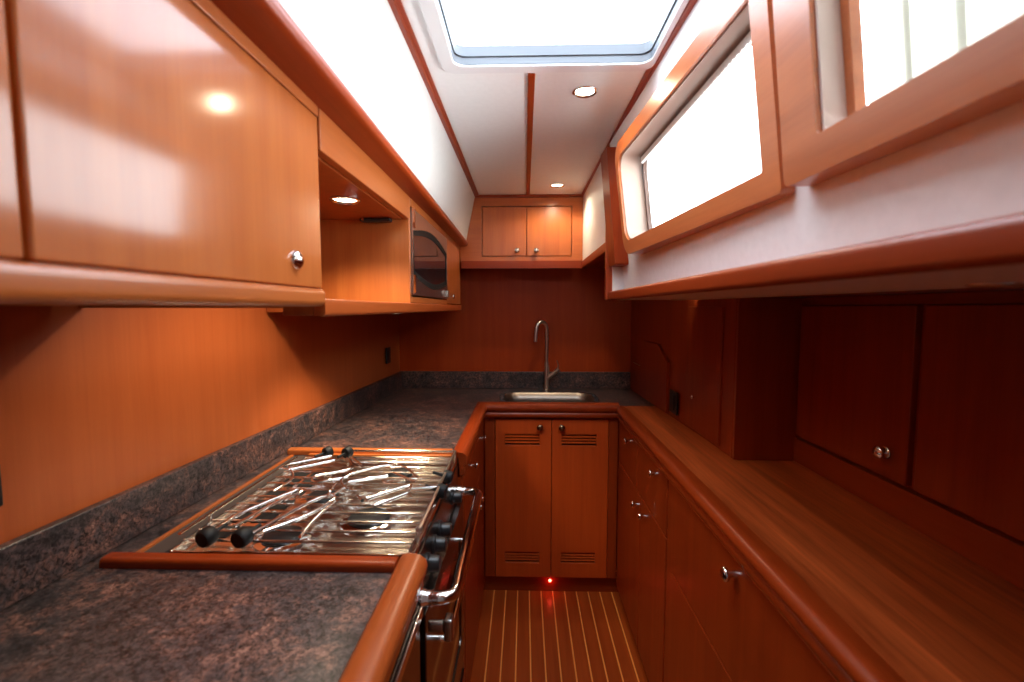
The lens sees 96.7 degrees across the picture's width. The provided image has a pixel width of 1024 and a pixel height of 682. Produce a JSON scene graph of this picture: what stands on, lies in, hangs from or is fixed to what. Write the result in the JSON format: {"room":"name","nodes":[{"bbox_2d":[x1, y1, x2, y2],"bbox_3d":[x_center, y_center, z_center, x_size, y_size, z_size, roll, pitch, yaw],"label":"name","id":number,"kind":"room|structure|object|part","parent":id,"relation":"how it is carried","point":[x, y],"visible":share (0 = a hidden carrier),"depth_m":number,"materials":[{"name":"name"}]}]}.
{"room":"ship interior","nodes":[
{"label":"ship interior","id":0,"kind":"room"},
{"bbox_2d":[0,304,399,544],"bbox_3d":[-0.810,0.330,0.974,0.228,2.000,3.350,0,4,2],"label":"wall","id":1,"kind":"structure","parent":0,"point":[97,404],"depth_m":0.96,"materials":[{"name":"brown wood"}]},
{"bbox_2d":[0,470,2,505],"bbox_3d":[-0.786,0.223,0.655,0.012,0.068,0.090,0,4,2],"label":"outlet","id":2,"kind":"object","parent":1,"relation":"attached to","point":[1,494],"visible":1,"depth_m":0.70,"materials":[{"name":"black plastic"}]},
{"bbox_2d":[0,0,324,306],"bbox_3d":[-0.597,-0.174,0.087,0.539,0.330,1.366,0,4,2],"label":"upper cabinet","id":3,"kind":"object","parent":1,"relation":"attached to","point":[152,153],"visible":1,"depth_m":0.41,"materials":[{"name":"brown wood"}]},
{"bbox_3d":[-0.348,-0.178,0.074,0.020,0.280,0.454,0,4,2],"label":"door","id":4,"kind":"part","parent":3,"relation":"part of","materials":[{"name":"brown wood"}]},
{"bbox_3d":[-0.349,-0.023,0.087,0.037,0.029,1.357,0,4,2],"label":"light rail","id":5,"kind":"part","parent":3,"relation":"part of","materials":[{"name":"brown wood"}]},
{"bbox_3d":[-0.316,-0.120,0.677,0.010,0.029,0.029,0,4,2],"label":"knob","id":6,"kind":"part","parent":3,"relation":"part of","materials":[{"name":"silver metal"}]},
{"bbox_2d":[78,108,460,316],"bbox_3d":[-0.518,-0.275,1.587,0.487,0.348,1.660,0,4,2],"label":"upper cabinet","id":7,"kind":"object","parent":1,"relation":"attached to","point":[366,267],"depth_m":1.34,"materials":[{"name":"brown wood"}]},
{"bbox_2d":[210,0,467,245],"bbox_3d":[-0.306,-0.408,0.816,0.087,0.052,3.170,0,4,1],"label":"trim","id":8,"kind":"structure","parent":7,"relation":"attached to","point":[266,23],"depth_m":0.68,"materials":[{"name":"red wood"}]},
{"bbox_2d":[329,195,360,204],"bbox_3d":[-0.400,-0.337,1.090,0.072,0.006,0.072,0,4,2],"label":"light","id":9,"kind":"object","parent":7,"relation":"attached to","point":[339,199],"visible":1,"depth_m":1.09,"materials":[{"name":"silver metal"}]},
{"bbox_2d":[359,218,391,222],"bbox_3d":[-0.396,-0.351,1.323,0.090,0.010,0.033,0,4,2],"label":"fitting","id":10,"kind":"object","parent":7,"relation":"attached to","point":[364,220],"visible":1,"depth_m":1.31,"materials":[{"name":"black plastic"}]},
{"bbox_3d":[-0.304,-0.116,1.593,0.025,0.030,1.660,0,4,2],"label":"light rail","id":11,"kind":"part","parent":7,"relation":"part of","materials":[{"name":"brown wood"}]},
{"bbox_2d":[410,207,448,299],"bbox_3d":[-0.436,-0.290,1.681,0.316,0.264,0.614,0,4,2],"label":"door","id":12,"kind":"structure","parent":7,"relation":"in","point":[428,245],"depth_m":1.59,"materials":[{"name":"black glass"}]},
{"bbox_3d":[-0.288,-0.335,2.199,0.018,0.311,0.417,0,4,2],"label":"door","id":13,"kind":"part","parent":7,"relation":"part of","materials":[{"name":"brown wood"}]},
{"bbox_2d":[0,371,630,610],"bbox_3d":[-0.629,0.315,1.343,1.203,0.096,3.424,2,5,27],"label":"backsplash","id":14,"kind":"structure","parent":1,"relation":"attached to","point":[31,561],"depth_m":1.04,"materials":[{"name":"laminate"}]},
{"bbox_2d":[385,347,390,363],"bbox_3d":[-0.657,0.076,2.421,0.012,0.085,0.072,0,4,2],"label":"outlet","id":15,"kind":"object","parent":1,"relation":"attached to","point":[388,349],"visible":1,"depth_m":2.40,"materials":[{"name":"black plastic"}]},
{"bbox_2d":[278,0,474,238],"bbox_3d":[-0.274,-0.521,0.807,0.082,0.247,3.170,0,4,2],"label":"wall","id":16,"kind":"structure","parent":0,"point":[363,42],"depth_m":0.92,"materials":[{"name":"paint"}]},
{"bbox_2d":[387,0,478,196],"bbox_3d":[-0.226,-0.639,0.797,0.025,0.010,3.170,0,4,2],"label":"trim","id":17,"kind":"structure","parent":16,"relation":"attached to","point":[397,8],"depth_m":1.14,"materials":[{"name":"red wood"}]},
{"bbox_2d":[399,254,631,545],"bbox_3d":[-0.052,0.207,2.674,1.650,2.000,0.100,0,4,2],"label":"wall","id":18,"kind":"structure","parent":0,"point":[493,329],"depth_m":2.60,"materials":[{"name":"brown wood"}]},
{"bbox_2d":[460,197,582,268],"bbox_3d":[0.051,-0.574,2.450,0.637,0.378,0.218,0,4,2],"label":"upper cabinet","id":19,"kind":"object","parent":18,"relation":"attached to","point":[544,232],"visible":1,"depth_m":2.37,"materials":[{"name":"brown wood"}]},
{"bbox_3d":[-0.041,-0.572,2.380,0.228,0.254,0.016,0,4,2],"label":"door","id":20,"kind":"part","parent":19,"relation":"part of","materials":[{"name":"brown wood"}]},
{"bbox_3d":[0.049,-0.399,2.381,0.626,0.038,0.029,0,4,2],"label":"moulding","id":21,"kind":"part","parent":19,"relation":"part of","materials":[{"name":"red wood"}]},
{"bbox_2d":[475,194,582,197],"bbox_3d":[0.090,-0.750,2.358,0.562,0.014,0.024,0,4,2],"label":"trim","id":22,"kind":"structure","parent":19,"relation":"attached to","point":[512,195],"depth_m":2.35,"materials":[{"name":"red wood"}]},
{"bbox_3d":[0.193,-0.571,2.374,0.232,0.254,0.016,0,4,2],"label":"door","id":23,"kind":"part","parent":19,"relation":"part of","materials":[{"name":"brown wood"}]},
{"bbox_2d":[401,0,648,194],"bbox_3d":[-0.249,-0.675,0.906,1.350,0.045,3.510,0,4,2],"label":"ceiling","id":24,"kind":"structure","parent":0,"point":[486,113],"depth_m":1.42,"materials":[{"name":"paint"}]},
{"bbox_2d":[526,73,534,194],"bbox_3d":[0.066,-0.710,1.741,0.018,0.006,1.213,0,4,2],"label":"trim","id":25,"kind":"structure","parent":24,"relation":"attached to","point":[531,76],"depth_m":1.44,"materials":[{"name":"red wood"}]},
{"bbox_2d":[418,0,688,73],"bbox_3d":[0.076,-0.661,0.752,0.512,0.054,0.740,0,4,2],"label":"window","id":26,"kind":"structure","parent":24,"relation":"attached to","point":[454,58],"depth_m":1.08,"materials":[{"name":"white plastic"}]},
{"bbox_2d":[550,183,563,187],"bbox_3d":[0.215,-0.741,2.167,0.068,0.006,0.068,0,4,2],"label":"recessed light","id":27,"kind":"object","parent":24,"relation":"in","point":[554,185],"visible":1,"depth_m":2.17,"materials":[{"name":"silver metal"}]},
{"bbox_2d":[572,85,597,97],"bbox_3d":[0.197,-0.673,1.230,0.068,0.006,0.068,0,4,2],"label":"recessed light","id":28,"kind":"object","parent":24,"relation":"in","point":[583,91],"visible":1,"depth_m":1.23,"materials":[{"name":"silver metal"}]},
{"bbox_2d":[470,545,647,681],"bbox_3d":[0.027,1.346,1.075,1.900,0.040,3.450,0,4,2],"label":"floor","id":29,"kind":"structure","parent":0,"point":[523,636],"depth_m":1.93,"materials":[{"name":"brown wood"}]},
{"bbox_2d":[169,446,482,681],"bbox_3d":[-0.361,0.823,1.133,0.543,0.993,0.539,0,4,2],"label":"stove","id":30,"kind":"object","parent":29,"relation":"on","point":[324,503],"visible":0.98,"depth_m":1.01,"materials":[{"name":"grey metal"}]},
{"bbox_3d":[-0.567,0.365,0.865,0.035,0.036,0.056,1,4,16],"label":"clamp knob","id":31,"kind":"part","parent":30,"relation":"part of","materials":[{"name":"black plastic"}]},
{"bbox_3d":[-0.625,0.362,1.084,0.009,0.032,0.445,0,4,2],"label":"clamp rail","id":32,"kind":"part","parent":30,"relation":"part of","materials":[{"name":"silver metal"}]},
{"bbox_3d":[-0.500,0.365,0.863,0.035,0.036,0.056,1,4,16],"label":"clamp knob","id":33,"kind":"part","parent":30,"relation":"part of","materials":[{"name":"black plastic"}]},
{"bbox_3d":[-0.456,0.392,0.906,0.103,0.006,0.103,0,4,2],"label":"burner","id":34,"kind":"part","parent":30,"relation":"part of","materials":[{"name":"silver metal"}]},
{"bbox_2d":[169,458,456,556],"bbox_3d":[-0.402,0.381,1.107,0.461,0.020,0.530,0,4,2],"label":"cooktop","id":35,"kind":"object","parent":30,"relation":"in","point":[350,526],"depth_m":1.00,"materials":[{"name":"silver metal"}]},
{"bbox_3d":[-0.456,0.378,1.098,0.099,0.006,0.099,0,4,2],"label":"burner","id":36,"kind":"part","parent":30,"relation":"part of","materials":[{"name":"silver metal"}]},
{"bbox_3d":[-0.550,0.328,1.326,0.032,0.032,0.052,3,5,33],"label":"clamp knob","id":37,"kind":"part","parent":30,"relation":"part of","materials":[{"name":"black plastic"}]},
{"bbox_3d":[-0.488,0.328,1.322,0.032,0.032,0.052,2,4,20],"label":"clamp knob","id":38,"kind":"part","parent":30,"relation":"part of","materials":[{"name":"black plastic"}]},
{"bbox_3d":[-0.309,0.387,0.984,0.119,0.006,0.119,0,4,2],"label":"burner","id":39,"kind":"part","parent":30,"relation":"part of","materials":[{"name":"silver metal"}]},
{"bbox_3d":[-0.307,0.368,1.244,0.095,0.006,0.095,0,4,2],"label":"burner","id":40,"kind":"part","parent":30,"relation":"part of","materials":[{"name":"silver metal"}]},
{"bbox_3d":[-0.333,0.344,1.361,0.328,0.036,0.008,0,4,2],"label":"clamp rail","id":41,"kind":"part","parent":30,"relation":"part of","materials":[{"name":"silver metal"}]},
{"bbox_2d":[416,588,433,607],"bbox_3d":[-0.162,0.480,0.851,0.029,0.033,0.033,0,4,2],"label":"handle","id":42,"kind":"object","parent":30,"relation":"attached to","point":[426,598],"depth_m":0.84,"materials":[{"name":"silver metal"}]},
{"bbox_3d":[-0.161,0.454,0.930,0.027,0.040,0.040,0,4,2],"label":"control knob","id":43,"kind":"part","parent":30,"relation":"part of","materials":[{"name":"black plastic"}]},
{"bbox_3d":[-0.183,0.361,1.096,0.056,0.036,0.035,0,4,2],"label":"clamp knob","id":44,"kind":"part","parent":30,"relation":"part of","materials":[{"name":"black plastic"}]},
{"bbox_3d":[-0.173,0.358,1.117,0.014,0.034,0.487,0,4,2],"label":"clamp rail","id":45,"kind":"part","parent":30,"relation":"part of","materials":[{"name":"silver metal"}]},
{"bbox_3d":[-0.172,0.439,1.105,0.005,0.095,0.526,0,4,2],"label":"control panel","id":46,"kind":"part","parent":30,"relation":"part of","materials":[{"name":"grey metal"}]},
{"bbox_3d":[-0.159,0.449,1.005,0.027,0.040,0.040,0,4,2],"label":"control knob","id":47,"kind":"part","parent":30,"relation":"part of","materials":[{"name":"black plastic"}]},
{"bbox_3d":[-0.165,0.737,1.126,0.022,0.488,0.518,0,4,2],"label":"oven door","id":48,"kind":"part","parent":30,"relation":"part of","materials":[{"name":"grey metal"}]},
{"bbox_3d":[-0.180,0.354,1.186,0.056,0.036,0.035,0,4,2],"label":"clamp knob","id":49,"kind":"part","parent":30,"relation":"part of","materials":[{"name":"black plastic"}]},
{"bbox_3d":[-0.157,0.444,1.072,0.027,0.040,0.040,0,4,2],"label":"control knob","id":50,"kind":"part","parent":30,"relation":"part of","materials":[{"name":"black plastic"}]},
{"bbox_3d":[-0.134,0.586,1.114,0.039,0.012,0.403,0,4,2],"label":"door handle","id":51,"kind":"part","parent":30,"relation":"part of","materials":[{"name":"silver metal"}]},
{"bbox_3d":[-0.152,0.430,1.254,0.027,0.040,0.040,0,4,2],"label":"control knob","id":52,"kind":"part","parent":30,"relation":"part of","materials":[{"name":"black plastic"}]},
{"bbox_3d":[-0.129,0.462,1.098,0.078,0.024,0.521,0,4,2],"label":"hand rail","id":53,"kind":"part","parent":30,"relation":"part of","materials":[{"name":"silver metal"}]},
{"bbox_3d":[-0.166,1.089,1.152,0.020,0.202,0.518,0,4,2],"label":"panel","id":54,"kind":"part","parent":30,"relation":"part of","materials":[{"name":"brown wood"}]},
{"bbox_2d":[456,485,466,495],"bbox_3d":[-0.148,0.444,1.346,0.029,0.033,0.033,0,4,2],"label":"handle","id":55,"kind":"object","parent":30,"relation":"attached to","point":[463,489],"depth_m":1.34,"materials":[{"name":"silver metal"}]},
{"bbox_2d":[389,606,422,681],"bbox_3d":[-0.517,0.899,0.220,0.682,0.835,1.280,0,4,2],"label":"appliance","id":56,"kind":"object","parent":29,"relation":"on","point":[406,668],"visible":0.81,"depth_m":0.75,"materials":[{"name":"metal"}]},
{"bbox_2d":[457,421,486,681],"bbox_3d":[-0.423,0.783,1.818,0.610,0.835,0.752,0,4,2],"label":"base cabinet","id":57,"kind":"object","parent":29,"relation":"on","point":[473,476],"visible":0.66,"depth_m":1.72,"materials":[{"name":"red wood"}]},
{"bbox_2d":[0,388,654,681],"bbox_3d":[-0.094,0.400,1.084,1.483,0.072,3.098,0,4,2],"label":"countertop","id":58,"kind":"structure","parent":57,"relation":"on","point":[138,611],"depth_m":0.72,"materials":[{"name":"stone"}]},
{"bbox_3d":[-0.467,0.394,0.814,0.528,0.016,0.032,0,4,2],"label":"fiddle rail","id":59,"kind":"part","parent":58,"relation":"part of","materials":[{"name":"red wood"}]},
{"bbox_3d":[-0.445,0.363,1.427,0.518,0.048,0.044,0,4,2],"label":"fiddle rail","id":60,"kind":"part","parent":58,"relation":"part of","materials":[{"name":"brown wood"}]},
{"bbox_3d":[-0.195,0.466,0.183,0.050,0.072,1.287,0,4,2],"label":"fiddle rail","id":61,"kind":"part","parent":58,"relation":"part of","materials":[{"name":"brown wood"}]},
{"bbox_3d":[0.156,0.350,1.773,0.664,0.072,0.770,0,4,2],"label":"fiddle rail","id":62,"kind":"part","parent":58,"relation":"part of","materials":[{"name":"red wood"}]},
{"bbox_2d":[534,320,559,390],"bbox_3d":[0.192,0.081,2.523,0.148,0.392,0.053,0,4,-5],"label":"faucet","id":63,"kind":"object","parent":58,"relation":"on","point":[547,376],"visible":1,"depth_m":2.52,"materials":[{"name":"silver metal"}]},
{"bbox_3d":[0.160,0.005,2.510,0.089,0.237,0.022,-2,5,-23],"label":"spout","id":64,"kind":"part","parent":63,"relation":"part of","materials":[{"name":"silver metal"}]},
{"bbox_2d":[499,392,599,433],"bbox_3d":[0.187,0.370,2.338,0.500,0.166,0.298,0,4,2],"label":"sink","id":65,"kind":"object","parent":58,"relation":"in","point":[508,396],"visible":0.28,"depth_m":2.46,"materials":[{"name":"silver metal"}]},
{"bbox_3d":[-0.155,0.512,1.640,0.018,0.198,0.387,0,4,2],"label":"drawer","id":66,"kind":"part","parent":57,"relation":"part of","materials":[{"name":"red wood"}]},
{"bbox_3d":[-0.155,0.910,1.669,0.018,0.593,0.387,0,4,2],"label":"door","id":67,"kind":"part","parent":57,"relation":"part of","materials":[{"name":"red wood"}]},
{"bbox_3d":[-0.146,0.487,1.982,0.018,0.198,0.293,0,4,2],"label":"drawer","id":68,"kind":"part","parent":57,"relation":"part of","materials":[{"name":"red wood"}]},
{"bbox_3d":[-0.146,0.885,2.010,0.018,0.593,0.293,0,4,2],"label":"door","id":69,"kind":"part","parent":57,"relation":"part of","materials":[{"name":"red wood"}]},
{"bbox_2d":[485,418,617,577],"bbox_3d":[0.192,0.727,2.393,0.631,0.807,0.503,0,4,2],"label":"base cabinet","id":70,"kind":"object","parent":29,"relation":"on","point":[551,499],"visible":0.96,"depth_m":2.17,"materials":[{"name":"red wood"}]},
{"bbox_2d":[505,557,538,560],"bbox_3d":[0.049,1.044,2.215,0.164,0.053,0.005,0,4,2],"label":"vent","id":71,"kind":"object","parent":70,"relation":"attached to","point":[506,558],"depth_m":2.21,"materials":[{"name":"brown wood"}]},
{"bbox_2d":[505,434,538,443],"bbox_3d":[0.049,0.466,2.173,0.164,0.055,0.005,0,4,2],"label":"vent","id":72,"kind":"object","parent":70,"relation":"attached to","point":[509,438],"depth_m":2.17,"materials":[{"name":"brown wood"}]},
{"bbox_3d":[0.054,0.756,2.188,0.266,0.776,0.020,0,4,2],"label":"door","id":73,"kind":"part","parent":70,"relation":"part of","materials":[{"name":"brown wood"}]},
{"bbox_3d":[0.132,0.406,2.135,0.031,0.031,0.031,0,4,2],"label":"knob","id":74,"kind":"part","parent":70,"relation":"part of","materials":[{"name":"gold metal"}]},
{"bbox_2d":[484,570,618,591],"bbox_3d":[0.170,1.192,2.261,0.720,0.095,0.014,0,4,2],"label":"baseboard","id":75,"kind":"structure","parent":70,"relation":"attached to","point":[495,582],"depth_m":2.25,"materials":[{"name":"red wood"}]},
{"bbox_3d":[0.188,0.364,2.159,0.537,0.007,0.016,0,4,2],"label":"rail","id":76,"kind":"part","parent":70,"relation":"part of","materials":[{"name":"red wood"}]},
{"bbox_3d":[0.234,0.406,2.132,0.031,0.031,0.031,0,4,2],"label":"knob","id":77,"kind":"part","parent":70,"relation":"part of","materials":[{"name":"gold metal"}]},
{"bbox_2d":[561,555,593,561],"bbox_3d":[0.318,1.044,2.208,0.164,0.053,0.005,0,4,2],"label":"vent","id":78,"kind":"object","parent":70,"relation":"attached to","point":[564,558],"depth_m":2.20,"materials":[{"name":"brown wood"}]},
{"bbox_2d":[562,435,595,444],"bbox_3d":[0.318,0.467,2.166,0.164,0.055,0.005,0,4,2],"label":"vent","id":79,"kind":"object","parent":70,"relation":"attached to","point":[566,439],"depth_m":2.16,"materials":[{"name":"brown wood"}]},
{"bbox_3d":[0.322,0.756,2.180,0.266,0.776,0.020,0,4,2],"label":"door","id":80,"kind":"part","parent":70,"relation":"part of","materials":[{"name":"brown wood"}]},
{"bbox_2d":[616,421,672,681],"bbox_3d":[0.558,0.787,1.786,0.184,0.839,0.783,0,4,2],"label":"base cabinet","id":81,"kind":"object","parent":29,"relation":"on","point":[645,494],"visible":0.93,"depth_m":1.67,"materials":[{"name":"red wood"}]},
{"bbox_3d":[0.507,0.483,1.972,0.018,0.188,0.346,0,4,2],"label":"drawer","id":82,"kind":"part","parent":81,"relation":"part of","materials":[{"name":"red wood"}]},
{"bbox_3d":[0.506,0.887,1.969,0.018,0.610,0.411,0,4,2],"label":"door","id":83,"kind":"part","parent":81,"relation":"part of","materials":[{"name":"red wood"}]},
{"bbox_3d":[0.479,0.641,1.787,0.027,0.027,0.027,0,4,2],"label":"knob","id":84,"kind":"part","parent":81,"relation":"part of","materials":[{"name":"silver metal"}]},
{"bbox_3d":[0.476,0.645,1.674,0.027,0.027,0.027,0,4,2],"label":"knob","id":85,"kind":"part","parent":81,"relation":"part of","materials":[{"name":"silver metal"}]},
{"bbox_3d":[0.473,0.447,1.536,0.027,0.027,0.027,0,4,2],"label":"knob","id":86,"kind":"part","parent":81,"relation":"part of","materials":[{"name":"silver metal"}]},
{"bbox_3d":[0.496,0.913,1.605,0.018,0.610,0.312,0,4,2],"label":"door","id":87,"kind":"part","parent":81,"relation":"part of","materials":[{"name":"red wood"}]},
{"bbox_3d":[0.497,0.509,1.609,0.018,0.188,0.377,0,4,2],"label":"drawer","id":88,"kind":"part","parent":81,"relation":"part of","materials":[{"name":"red wood"}]},
{"bbox_2d":[668,484,837,681],"bbox_3d":[0.618,0.883,0.471,0.386,0.839,1.846,0,4,2],"label":"base cabinet","id":89,"kind":"object","parent":29,"relation":"on","point":[723,627],"visible":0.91,"depth_m":1.04,"materials":[{"name":"red wood"}]},
{"bbox_3d":[0.476,1.004,0.884,0.018,0.532,1.043,0,4,2],"label":"door","id":90,"kind":"part","parent":89,"relation":"part of","materials":[{"name":"red wood"}]},
{"bbox_3d":[0.455,0.490,0.956,0.031,0.031,0.031,0,4,2],"label":"knob","id":91,"kind":"part","parent":89,"relation":"part of","materials":[{"name":"silver metal"}]},
{"bbox_2d":[616,406,1023,681],"bbox_3d":[0.644,0.430,0.830,0.396,0.066,2.628,0,4,2],"label":"countertop","id":92,"kind":"structure","parent":89,"relation":"on","point":[875,598],"depth_m":0.80,"materials":[{"name":"brown wood"}]},
{"bbox_2d":[582,162,605,260],"bbox_3d":[0.370,-0.562,2.018,0.023,0.340,0.715,0,4,2],"label":"wall","id":93,"kind":"structure","parent":0,"point":[594,226],"depth_m":1.97,"materials":[{"name":"white paint"}]},
{"bbox_2d":[582,243,604,268],"bbox_3d":[0.369,-0.371,2.017,0.034,0.039,0.705,0,4,2],"label":"trim","id":94,"kind":"structure","parent":93,"relation":"attached to","point":[598,254],"depth_m":1.96,"materials":[{"name":"red wood"}]},
{"bbox_2d":[581,0,696,195],"bbox_3d":[0.336,-0.638,0.782,0.026,0.010,3.170,0,4,1],"label":"trim","id":95,"kind":"structure","parent":93,"relation":"attached to","point":[648,73],"depth_m":1.13,"materials":[{"name":"red wood"}]},
{"bbox_2d":[589,258,604,267],"bbox_3d":[0.561,-0.388,2.115,0.396,0.018,0.894,0,4,2],"label":"ceiling","id":96,"kind":"structure","parent":0,"point":[600,264],"depth_m":2.35,"materials":[{"name":"red wood"}]},
{"bbox_2d":[601,0,1023,299],"bbox_3d":[0.354,-0.340,0.437,0.150,0.556,2.446,0,4,0],"label":"wall","id":97,"kind":"structure","parent":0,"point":[973,171],"depth_m":0.49,"materials":[{"name":"beige plastic"}]},
{"bbox_2d":[641,31,751,162],"bbox_3d":[0.381,-0.504,1.000,0.009,0.016,0.664,0,4,0],"label":"blind","id":98,"kind":"object","parent":97,"relation":"attached to","point":[733,45],"depth_m":0.89,"materials":[{"name":"fabric"}]},
{"bbox_2d":[615,0,794,253],"bbox_3d":[0.368,-0.397,1.009,0.113,0.325,0.775,0,4,0],"label":"window","id":99,"kind":"structure","parent":97,"relation":"attached to","point":[735,26],"depth_m":0.83,"materials":[{"name":"brown wood"}]},
{"bbox_2d":[772,0,1023,185],"bbox_3d":[0.388,-0.348,0.201,0.142,0.345,0.792,0,4,2],"label":"window","id":100,"kind":"structure","parent":97,"relation":"attached to","point":[935,67],"depth_m":0.48,"materials":[{"name":"brown wood"}]},
{"bbox_3d":[0.386,-0.347,0.188,0.043,0.258,0.678,0,4,0],"label":"frame","id":101,"kind":"part","parent":100,"relation":"part of","materials":[{"name":"brown wood"}]},
{"bbox_2d":[620,263,1023,299],"bbox_3d":[0.651,-0.069,0.449,0.623,0.015,2.440,0,4,2],"label":"wood trim","id":102,"kind":"structure","parent":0,"point":[957,278],"depth_m":0.63,"materials":[{"name":"brown wood"}]},
{"bbox_2d":[965,282,1023,287],"bbox_3d":[0.590,-0.068,0.550,0.060,0.006,0.060,0,4,2],"label":"recessed light","id":103,"kind":"object","parent":102,"relation":"in","point":[1006,284],"visible":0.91,"depth_m":0.54,"materials":[{"name":"brown wood"}]},
{"bbox_2d":[630,290,1023,542],"bbox_3d":[0.802,0.521,0.944,0.345,1.625,3.350,0,4,2],"label":"wall","id":104,"kind":"structure","parent":0,"point":[663,322],"depth_m":1.97,"materials":[{"name":"red wood"}]},
{"bbox_2d":[633,341,669,412],"bbox_3d":[0.671,0.148,2.241,0.013,0.290,0.556,0,4,0],"label":"access panel","id":105,"kind":"object","parent":104,"relation":"attached to","point":[656,365],"visible":1,"depth_m":2.11,"materials":[{"name":"red wood"}]},
{"bbox_2d":[669,389,677,415],"bbox_3d":[0.671,0.254,1.894,0.012,0.095,0.090,0,4,2],"label":"outlet","id":106,"kind":"object","parent":104,"relation":"attached to","point":[673,403],"visible":1,"depth_m":1.87,"materials":[{"name":"black plastic"}]},
{"bbox_2d":[670,394,673,409],"bbox_3d":[0.667,0.254,1.894,0.004,0.061,0.040,0,4,2],"label":"socket","id":107,"kind":"object","parent":106,"relation":"attached to","point":[671,395],"depth_m":1.90,"materials":[{"name":"black plastic"}]},
{"bbox_2d":[685,298,801,459],"bbox_3d":[0.694,0.104,1.534,0.182,0.487,0.466,-2,5,-24],"label":"locker","id":108,"kind":"object","parent":104,"relation":"attached to","point":[742,354],"visible":0.98,"depth_m":1.37,"materials":[{"name":"red wood"}]},
{"bbox_3d":[0.675,0.105,1.609,0.009,0.453,0.306,0,4,2],"label":"door","id":109,"kind":"part","parent":108,"relation":"part of","materials":[{"name":"red wood"}]},
{"bbox_3d":[0.769,0.116,1.364,0.195,0.487,0.012,0,4,2],"label":"panel","id":110,"kind":"part","parent":108,"relation":"part of","materials":[{"name":"red wood"}]},
{"bbox_2d":[793,290,1023,589],"bbox_3d":[0.817,0.184,0.425,0.048,0.487,1.866,0,4,2],"label":"locker","id":111,"kind":"object","parent":104,"relation":"attached to","point":[928,398],"visible":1,"depth_m":0.92,"materials":[{"name":"red wood"}]},
{"bbox_3d":[0.848,0.103,1.146,0.018,0.384,0.391,0,4,2],"label":"door","id":112,"kind":"part","parent":111,"relation":"part of","materials":[{"name":"red wood"}]},
{"bbox_3d":[0.822,0.248,1.014,0.027,0.028,0.028,0,4,2],"label":"knob","id":113,"kind":"part","parent":111,"relation":"part of","materials":[{"name":"silver metal"}]},
{"bbox_3d":[0.835,0.139,0.662,0.018,0.384,0.541,0,4,2],"label":"door","id":114,"kind":"part","parent":111,"relation":"part of","materials":[{"name":"red wood"}]}
]}

